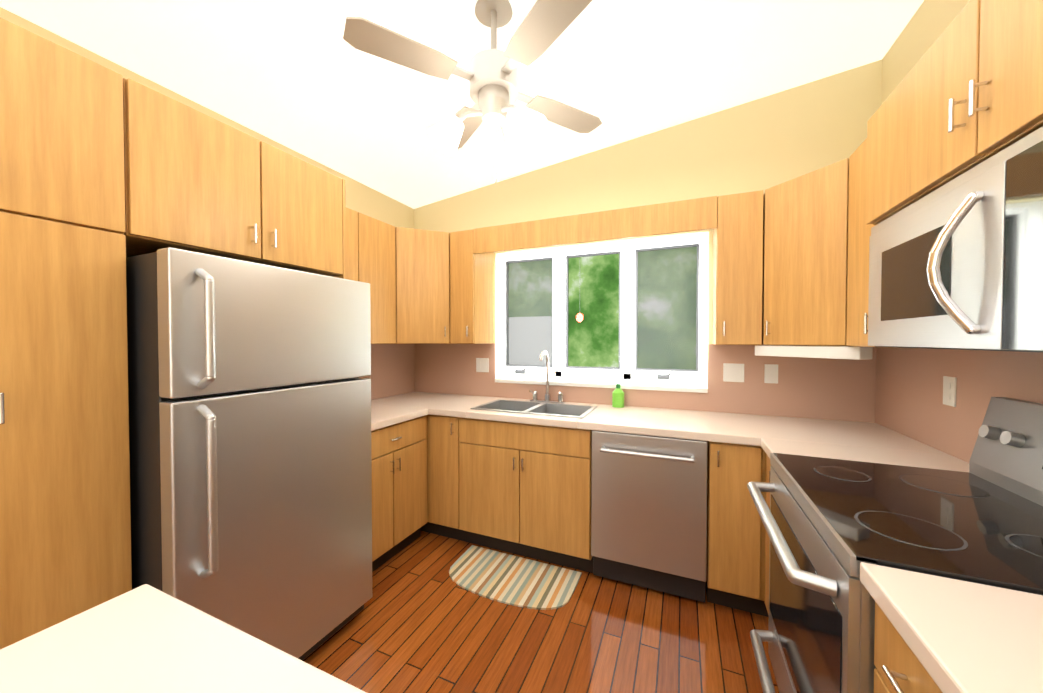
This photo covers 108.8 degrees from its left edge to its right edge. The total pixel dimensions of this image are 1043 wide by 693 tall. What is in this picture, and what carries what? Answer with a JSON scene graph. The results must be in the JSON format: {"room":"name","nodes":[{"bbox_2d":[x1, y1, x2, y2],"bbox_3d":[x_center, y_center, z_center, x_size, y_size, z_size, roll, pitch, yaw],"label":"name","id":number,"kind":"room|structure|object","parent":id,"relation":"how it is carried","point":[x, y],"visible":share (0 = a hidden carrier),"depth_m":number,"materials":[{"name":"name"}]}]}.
{"room":"kitchen","nodes":[
{"label":"kitchen","id":0,"kind":"room"},
{"bbox_2d":[0,584,365,692],"bbox_3d":[-0.264,0.480,0.143,1.275,0.042,0.690,0,1,23],"label":"countertop","id":1,"kind":"structure","parent":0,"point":[143,639],"depth_m":0.54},
{"bbox_2d":[0,7,413,228],"bbox_3d":[-2.109,-0.293,0.897,0.180,3.300,5.760,0,1,23],"label":"wall","id":2,"kind":"structure","parent":0,"point":[366,200],"depth_m":2.18,"materials":[{"name":"beige paint"}]},
{"bbox_2d":[346,207,397,343],"bbox_3d":[-1.173,-0.432,2.416,0.326,0.836,0.665,0,1,23],"label":"upper cabinet","id":3,"kind":"object","parent":2,"relation":"attached to","point":[371,258],"depth_m":2.49,"materials":[{"name":"brown wood"}]},
{"bbox_2d":[359,344,414,399],"bbox_3d":[-1.208,0.197,2.758,0.007,0.433,1.245,0,1,23],"label":"backsplash","id":4,"kind":"structure","parent":2,"relation":"attached to","point":[392,365],"depth_m":3.07,"materials":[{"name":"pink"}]},
{"bbox_2d":[0,0,923,208],"bbox_3d":[-0.557,-1.484,0.208,3.560,0.667,5.760,0,1,23],"label":"ceiling","id":5,"kind":"structure","parent":0,"point":[304,77],"depth_m":1.82,"materials":[{"name":"white paint"}]},
{"bbox_2d":[343,0,601,182],"bbox_3d":[-0.108,-1.007,1.460,0.813,0.748,0.813,0,1,13],"label":"fan","id":6,"kind":"object","parent":5,"relation":"hanging from","point":[491,75],"visible":1,"depth_m":1.37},
{"bbox_2d":[303,531,778,692],"bbox_3d":[-0.557,1.428,0.258,3.560,0.120,5.760,0,1,23],"label":"floor","id":7,"kind":"structure","parent":0,"point":[422,621],"depth_m":1.71,"materials":[{"name":"brown wood"}]},
{"bbox_2d":[0,17,345,649],"bbox_3d":[-1.554,0.253,1.164,0.627,2.200,1.953,0,1,23],"label":"tall cabinet","id":8,"kind":"object","parent":7,"relation":"on","point":[105,172],"visible":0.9,"depth_m":1.09,"materials":[{"name":"brown wood"}]},
{"bbox_2d":[126,247,371,660],"bbox_3d":[-1.216,0.520,1.623,0.837,1.650,0.785,0,1,23],"label":"fridge","id":9,"kind":"object","parent":7,"relation":"on","point":[249,393],"visible":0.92,"depth_m":1.33,"materials":[{"name":"grey metal"}]},
{"bbox_2d":[371,416,427,571],"bbox_3d":[-1.043,0.898,2.388,0.606,0.868,0.674,0,1,23],"label":"base cabinet","id":10,"kind":"object","parent":7,"relation":"on","point":[399,453],"depth_m":2.30,"materials":[{"name":"brown wood"}]},
{"bbox_2d":[371,404,427,431],"bbox_3d":[-1.041,0.442,2.355,0.632,0.042,0.630,0,1,23],"label":"countertop","id":11,"kind":"structure","parent":10,"relation":"on","point":[382,415],"depth_m":2.34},
{"bbox_2d":[371,392,507,419],"bbox_3d":[-0.661,0.433,2.875,0.919,0.042,0.626,0,1,23],"label":"countertop","id":12,"kind":"structure","parent":10,"relation":"on","point":[438,404],"depth_m":2.76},
{"bbox_2d":[470,399,596,418],"bbox_3d":[0.090,0.501,2.528,0.760,0.181,0.410,0,1,23],"label":"sink","id":13,"kind":"object","parent":12,"relation":"in","point":[571,411],"depth_m":2.62,"materials":[{"name":"silver metal"}]},
{"bbox_2d":[529,350,565,403],"bbox_3d":[0.168,0.219,2.702,0.260,0.386,0.185,0,1,23],"label":"faucet","id":14,"kind":"object","parent":13,"relation":"on","point":[548,396],"visible":1,"depth_m":2.75,"materials":[{"name":"silver metal"}]},
{"bbox_2d":[449,545,581,609],"bbox_3d":[-0.067,1.329,2.152,0.740,0.010,0.400,0,1,23],"label":"rug","id":15,"kind":"object","parent":7,"relation":"on","point":[505,578],"visible":0.98,"depth_m":2.13,"materials":[{"name":"multicoloured fabric"}]},
{"bbox_2d":[460,424,592,572],"bbox_3d":[0.108,0.984,2.570,0.875,0.690,0.606,0,1,23],"label":"base cabinet","id":16,"kind":"object","parent":7,"relation":"on","point":[510,474],"depth_m":2.27,"materials":[{"name":"brown wood"}]},
{"bbox_2d":[591,430,707,602],"bbox_3d":[0.766,0.902,2.233,0.584,0.865,0.648,0,1,23],"label":"dishwasher","id":17,"kind":"object","parent":7,"relation":"on","point":[648,512],"visible":0.92,"depth_m":1.98,"materials":[{"name":"grey metal"}]},
{"bbox_2d":[700,440,763,614],"bbox_3d":[1.164,0.903,2.113,0.225,0.868,0.606,0,1,23],"label":"base cabinet","id":18,"kind":"object","parent":7,"relation":"on","point":[733,518],"depth_m":1.84,"materials":[{"name":"brown wood"}]},
{"bbox_2d":[576,404,941,451],"bbox_3d":[1.144,0.446,2.098,1.539,0.042,0.626,0,1,23],"label":"countertop","id":19,"kind":"structure","parent":18,"relation":"on","point":[711,427],"depth_m":1.98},
{"bbox_2d":[612,384,623,407],"bbox_3d":[0.665,0.335,2.571,0.080,0.158,0.080,0,1,23],"label":"soap bottle","id":20,"kind":"object","parent":19,"relation":"on","point":[617,397],"visible":1,"depth_m":2.54,"materials":[{"name":"green plastic"}]},
{"bbox_2d":[760,436,968,471],"bbox_3d":[1.374,0.456,1.511,0.652,0.042,0.270,0,1,23],"label":"countertop","id":21,"kind":"structure","parent":18,"relation":"on","point":[853,452],"depth_m":1.52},
{"bbox_2d":[760,456,771,616],"bbox_3d":[1.394,0.913,1.534,0.626,0.868,0.314,0,1,23],"label":"base cabinet","id":22,"kind":"object","parent":7,"relation":"on","point":[764,538],"depth_m":1.80,"materials":[{"name":"brown wood"}]},
{"bbox_2d":[747,397,1042,692],"bbox_3d":[1.114,0.764,1.045,0.755,1.182,0.784,0,1,23],"label":"range","id":23,"kind":"object","parent":7,"relation":"on","point":[830,524],"visible":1,"depth_m":1.02,"materials":[{"name":"grey metal"}]},
{"bbox_2d":[874,604,935,692],"bbox_3d":[0.953,0.930,0.512,0.626,0.868,0.312,0,1,23],"label":"base cabinet","id":24,"kind":"object","parent":7,"relation":"on","point":[896,671],"depth_m":0.69,"materials":[{"name":"brown wood"}]},
{"bbox_2d":[860,562,1042,692],"bbox_3d":[0.744,0.481,0.048,0.652,0.042,1.315,0,1,23],"label":"countertop","id":25,"kind":"structure","parent":24,"relation":"on","point":[964,636],"depth_m":0.60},
{"bbox_2d":[414,59,881,422],"bbox_3d":[0.547,-0.326,2.790,3.200,3.300,0.180,0,1,23],"label":"wall","id":26,"kind":"structure","parent":0,"point":[767,142],"depth_m":2.43,"materials":[{"name":"beige paint"}]},
{"bbox_2d":[394,226,449,343],"bbox_3d":[-0.800,-0.441,2.942,0.596,0.836,0.596,0,1,23],"label":"upper cabinet","id":27,"kind":"object","parent":26,"relation":"attached to","point":[423,255],"depth_m":2.73,"materials":[{"name":"brown wood"}]},
{"bbox_2d":[450,228,497,343],"bbox_3d":[-0.380,-0.440,2.908,0.203,0.836,0.326,0,1,23],"label":"upper cabinet","id":28,"kind":"object","parent":26,"relation":"attached to","point":[472,251],"depth_m":2.77,"materials":[{"name":"brown wood"}]},
{"bbox_2d":[476,358,488,371],"bbox_3d":[-0.320,0.152,3.061,0.115,0.115,0.007,0,1,23],"label":"electrical outlet plate","id":29,"kind":"object","parent":26,"relation":"attached to","point":[482,364],"depth_m":3.06,"materials":[{"name":"white plastic"}]},
{"bbox_2d":[495,234,707,392],"bbox_3d":[0.527,-0.226,2.784,1.538,1.037,0.190,0,1,23],"label":"window","id":30,"kind":"structure","parent":26,"relation":"in","point":[627,373],"depth_m":2.68,"materials":[{"name":"white plastic"}]},
{"bbox_2d":[415,343,874,421],"bbox_3d":[0.501,0.197,2.715,3.180,0.433,0.008,0,1,23],"label":"backsplash","id":31,"kind":"structure","parent":26,"relation":"attached to","point":[815,388],"depth_m":2.36,"materials":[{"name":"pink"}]},
{"bbox_2d":[723,363,743,381],"bbox_3d":[1.333,0.165,2.349,0.115,0.115,0.007,0,1,23],"label":"electrical outlet plate","id":32,"kind":"object","parent":26,"relation":"attached to","point":[732,372],"depth_m":2.35,"materials":[{"name":"white plastic"}]},
{"bbox_2d":[710,190,761,344],"bbox_3d":[1.261,-0.428,2.201,0.223,0.836,0.326,0,1,23],"label":"upper cabinet","id":33,"kind":"object","parent":26,"relation":"attached to","point":[735,219],"depth_m":2.06,"materials":[{"name":"brown wood"}]},
{"bbox_2d":[764,364,777,383],"bbox_3d":[1.517,0.166,2.270,0.070,0.115,0.007,0,1,23],"label":"electrical outlet plate","id":34,"kind":"object","parent":26,"relation":"attached to","point":[770,370],"depth_m":2.27,"materials":[{"name":"white plastic"}]},
{"bbox_2d":[758,159,845,345],"bbox_3d":[1.584,-0.423,1.915,0.596,0.836,0.596,0,1,23],"label":"upper cabinet","id":35,"kind":"object","parent":26,"relation":"attached to","point":[790,262],"depth_m":1.81,"materials":[{"name":"brown wood"}]},
{"bbox_2d":[755,345,872,359],"bbox_3d":[1.419,0.026,1.857,0.095,0.056,0.482,0,1,-22],"label":"under-cabinet light","id":36,"kind":"object","parent":35,"relation":"attached to","point":[847,352],"visible":0.98,"depth_m":1.77,"materials":[{"name":"white plastic"}]},
{"bbox_2d":[881,0,969,104],"bbox_3d":[0.995,-0.270,-0.440,0.180,3.300,5.760,0,1,23],"label":"wall","id":37,"kind":"structure","parent":0,"point":[928,24],"depth_m":1.75,"materials":[{"name":"beige paint"}]},
{"bbox_2d":[842,148,897,347],"bbox_3d":[1.530,-0.415,1.447,0.326,0.836,0.306,0,1,23],"label":"upper cabinet","id":38,"kind":"object","parent":37,"relation":"attached to","point":[855,289],"depth_m":1.58,"materials":[{"name":"brown wood"}]},
{"bbox_2d":[943,376,956,406],"bbox_3d":[1.717,0.179,1.500,0.008,0.115,0.070,0,1,23],"label":"electrical outlet plate","id":39,"kind":"object","parent":37,"relation":"attached to","point":[949,383],"depth_m":1.49,"materials":[{"name":"white plastic"}]},
{"bbox_2d":[858,0,1042,231],"bbox_3d":[1.229,-0.629,0.807,0.374,0.386,1.088,0,1,23],"label":"upper cabinet","id":40,"kind":"object","parent":37,"relation":"attached to","point":[977,91],"depth_m":0.92,"materials":[{"name":"brown wood"}]},
{"bbox_2d":[868,126,1042,352],"bbox_3d":[1.263,-0.211,0.965,0.431,0.437,0.782,0,1,23],"label":"microwave","id":41,"kind":"object","parent":40,"relation":"attached to","point":[956,263],"visible":1,"depth_m":0.89,"materials":[{"name":"grey metal"}]},
{"bbox_2d":[871,347,1042,462],"bbox_3d":[1.314,0.235,0.547,0.007,0.433,3.349,0,1,23],"label":"backsplash","id":42,"kind":"structure","parent":37,"relation":"attached to","point":[899,390],"depth_m":1.52,"materials":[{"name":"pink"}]},
{"label":"outside","id":43,"kind":"structure","parent":0,"visible":0},
{"bbox_2d":[509,247,696,369],"bbox_3d":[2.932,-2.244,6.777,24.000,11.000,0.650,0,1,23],"label":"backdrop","id":44,"kind":"structure","parent":43,"point":[593,338],"depth_m":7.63,"materials":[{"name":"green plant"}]}
]}

